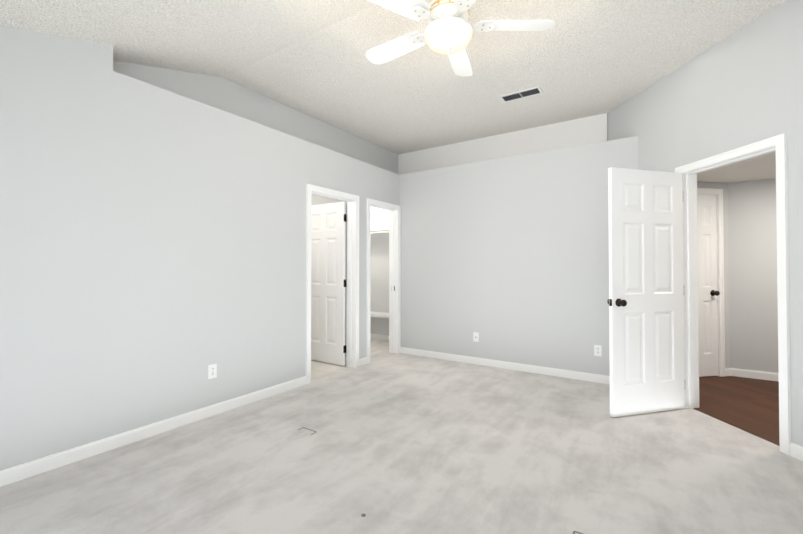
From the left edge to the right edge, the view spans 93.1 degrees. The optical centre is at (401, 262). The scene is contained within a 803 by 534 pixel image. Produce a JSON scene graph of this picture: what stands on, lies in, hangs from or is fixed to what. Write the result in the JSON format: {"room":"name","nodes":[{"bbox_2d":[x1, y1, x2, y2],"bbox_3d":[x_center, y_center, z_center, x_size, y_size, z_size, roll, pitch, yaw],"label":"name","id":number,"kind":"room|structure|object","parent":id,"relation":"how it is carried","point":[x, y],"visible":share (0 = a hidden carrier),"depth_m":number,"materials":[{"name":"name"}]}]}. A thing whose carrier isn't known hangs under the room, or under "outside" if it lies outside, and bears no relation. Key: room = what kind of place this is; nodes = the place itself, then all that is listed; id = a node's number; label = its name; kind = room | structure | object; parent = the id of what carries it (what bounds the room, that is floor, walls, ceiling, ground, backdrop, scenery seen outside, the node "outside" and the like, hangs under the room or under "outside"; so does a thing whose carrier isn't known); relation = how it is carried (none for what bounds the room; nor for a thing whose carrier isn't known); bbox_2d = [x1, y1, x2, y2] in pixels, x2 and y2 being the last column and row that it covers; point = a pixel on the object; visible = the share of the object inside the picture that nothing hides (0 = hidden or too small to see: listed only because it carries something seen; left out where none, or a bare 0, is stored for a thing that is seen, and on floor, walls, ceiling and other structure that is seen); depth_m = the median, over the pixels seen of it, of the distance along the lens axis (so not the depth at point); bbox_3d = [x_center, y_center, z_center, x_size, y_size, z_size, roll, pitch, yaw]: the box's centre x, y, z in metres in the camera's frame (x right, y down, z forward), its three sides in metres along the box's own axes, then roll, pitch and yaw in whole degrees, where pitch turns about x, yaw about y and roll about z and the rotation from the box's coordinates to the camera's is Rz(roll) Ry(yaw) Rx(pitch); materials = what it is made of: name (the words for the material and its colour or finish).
{"room":"empty bedroom","nodes":[
{"label":"empty bedroom","id":0,"kind":"room"},
{"bbox_2d":[0,25,399,470],"bbox_3d":[-1.608,-0.363,3.421,0.390,3.250,5.360,-1,-1,34],"label":"wall","id":1,"kind":"structure","parent":0,"point":[208,234],"depth_m":2.67,"materials":[{"name":"grey paint"}]},
{"bbox_2d":[208,363,216,378],"bbox_3d":[-1.554,0.898,3.127,0.008,0.114,0.070,-1,-1,34],"label":"outlet","id":2,"kind":"object","parent":1,"relation":"attached to","point":[212,370],"visible":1,"depth_m":3.12,"materials":[{"name":"white plastic"}]},
{"bbox_2d":[306,184,358,383],"bbox_3d":[-0.817,0.229,4.357,0.162,2.093,0.836,-1,-1,34],"label":"door frame","id":3,"kind":"structure","parent":1,"relation":"attached to","point":[352,250],"depth_m":4.62,"materials":[{"name":"white wood"}]},
{"bbox_2d":[367,198,400,363],"bbox_3d":[-0.286,0.240,5.155,0.162,2.093,0.741,-1,-1,34],"label":"door frame","id":4,"kind":"structure","parent":1,"relation":"attached to","point":[394,210],"depth_m":5.39,"materials":[{"name":"white wood"}]},
{"bbox_2d":[113,60,397,173],"bbox_3d":[-1.130,-1.569,4.399,0.120,0.810,3.950,-1,-1,34],"label":"wall","id":5,"kind":"structure","parent":0,"point":[226,95],"depth_m":3.83,"materials":[{"name":"grey paint"}]},
{"bbox_2d":[312,194,346,356],"bbox_3d":[-1.417,0.069,5.354,1.980,2.440,0.120,-1,-1,34],"label":"wall","id":6,"kind":"structure","parent":0,"point":[316,199],"depth_m":4.98,"materials":[{"name":"grey paint"}]},
{"bbox_2d":[311,201,346,365],"bbox_3d":[-0.991,0.263,4.874,0.716,2.018,0.163,-1,-1,34],"label":"door leaf","id":7,"kind":"structure","parent":6,"relation":"in","point":[328,256],"depth_m":4.81,"materials":[{"name":"white wood"}]},
{"bbox_2d":[311,360,348,379],"bbox_3d":[-2.062,1.299,4.313,2.040,0.051,2.540,-1,-1,34],"label":"floor","id":8,"kind":"structure","parent":0,"point":[319,369],"depth_m":4.57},
{"bbox_2d":[370,207,388,335],"bbox_3d":[-0.423,0.085,6.531,1.870,2.440,0.120,-1,-1,34],"label":"wall","id":9,"kind":"structure","parent":0,"point":[379,272],"depth_m":6.42,"materials":[{"name":"grey paint"}]},
{"bbox_2d":[370,227,388,317],"bbox_3d":[-0.553,0.288,6.362,1.603,1.676,0.300,-1,-1,34],"label":"closet shelf","id":10,"kind":"object","parent":9,"relation":"attached to","point":[380,314],"visible":0.12,"depth_m":6.03,"materials":[{"name":"white wood"}]},
{"bbox_2d":[0,0,784,153],"bbox_3d":[0.731,-1.416,2.095,5.810,0.860,5.760,-1,-1,34],"label":"ceiling","id":11,"kind":"structure","parent":0,"point":[582,59],"depth_m":3.04,"materials":[{"name":"white paint"}]},
{"bbox_2d":[365,0,554,76],"bbox_3d":[0.260,-1.510,2.418,1.229,0.423,1.268,-1,-1,34],"label":"ceiling fan","id":12,"kind":"object","parent":11,"relation":"hanging from","point":[449,30],"visible":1,"depth_m":2.34,"materials":[{"name":"white plastic"}]},
{"bbox_2d":[499,86,542,102],"bbox_3d":[1.211,-1.697,3.857,0.400,0.010,0.170,-1,-1,34],"label":"ceiling vent","id":13,"kind":"object","parent":11,"relation":"in","point":[522,94],"visible":0.98,"depth_m":3.85,"materials":[{"name":"silver metal"}]},
{"bbox_2d":[0,339,802,533],"bbox_3d":[-0.381,1.280,2.888,5.720,0.050,5.870,-1,-1,34],"label":"floor carpet","id":14,"kind":"object","parent":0,"point":[400,443],"visible":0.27,"depth_m":2.29,"materials":[{"name":"grey carpet"}]},
{"bbox_2d":[398,113,606,174],"bbox_3d":[1.175,-1.559,5.165,2.870,0.810,0.120,-1,-1,34],"label":"wall","id":15,"kind":"structure","parent":0,"point":[578,132],"depth_m":4.93,"materials":[{"name":"white paint"}]},
{"bbox_2d":[400,136,638,375],"bbox_3d":[1.242,0.007,4.666,2.970,2.545,0.120,-1,-1,34],"label":"wall","id":16,"kind":"structure","parent":0,"point":[507,259],"depth_m":4.52,"materials":[{"name":"grey paint"}]},
{"bbox_2d":[473,332,478,341],"bbox_3d":[0.934,0.941,4.777,0.070,0.114,0.016,-1,-1,34],"label":"outlet","id":17,"kind":"object","parent":16,"relation":"attached to","point":[475,336],"visible":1,"depth_m":4.78,"materials":[{"name":"white plastic"}]},
{"bbox_2d":[594,345,601,355],"bbox_3d":[2.077,0.935,4.021,0.070,0.114,0.008,-1,-1,34],"label":"outlet","id":18,"kind":"object","parent":16,"relation":"attached to","point":[597,350],"visible":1,"depth_m":4.02,"materials":[{"name":"white plastic"}]},
{"bbox_2d":[607,0,802,446],"bbox_3d":[2.501,-0.364,3.349,0.120,3.250,2.106,0,-1,-5],"label":"wall","id":19,"kind":"structure","parent":0,"point":[743,86],"depth_m":2.77,"materials":[{"name":"grey paint"}]},
{"bbox_2d":[607,167,684,416],"bbox_3d":[2.054,0.240,3.192,0.540,2.018,0.611,-1,-1,34],"label":"door leaf","id":20,"kind":"structure","parent":19,"relation":"in","point":[645,301],"depth_m":3.16,"materials":[{"name":"white wood"}]},
{"bbox_2d":[675,133,790,454],"bbox_3d":[2.541,0.209,2.917,0.682,2.093,0.788,-1,-1,34],"label":"door frame","id":21,"kind":"structure","parent":19,"relation":"attached to","point":[777,144],"depth_m":3.21,"materials":[{"name":"white wood"}]},
{"bbox_2d":[697,151,775,182],"bbox_3d":[3.605,-0.958,3.419,3.100,0.100,3.120,-1,-1,34],"label":"ceiling","id":22,"kind":"structure","parent":0,"point":[762,167],"depth_m":3.79,"materials":[{"name":"white paint"}]},
{"bbox_2d":[694,376,779,445],"bbox_3d":[3.536,1.287,3.421,2.850,0.051,2.941,-1,-1,34],"label":"floor","id":23,"kind":"structure","parent":0,"point":[750,405],"depth_m":3.39,"materials":[{"name":"brown wood"}]},
{"bbox_2d":[697,179,778,372],"bbox_3d":[3.414,0.040,3.253,3.090,2.440,2.896,-1,-1,34],"label":"wall","id":24,"kind":"structure","parent":0,"point":[750,277],"depth_m":4.19,"materials":[{"name":"grey paint"}]},
{"bbox_2d":[0,333,802,486],"bbox_3d":[0.275,1.211,2.809,7.600,0.085,6.225,-1,-1,34],"label":"baseboard","id":25,"kind":"structure","parent":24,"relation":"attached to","point":[32,468],"depth_m":3.11,"materials":[{"name":"white wood"}]},
{"bbox_2d":[697,194,719,376],"bbox_3d":[3.318,0.254,4.225,0.354,2.018,0.363,-1,-1,34],"label":"closet door leaf","id":26,"kind":"structure","parent":24,"relation":"in","point":[708,293],"depth_m":4.23,"materials":[{"name":"white wood"}]}
]}

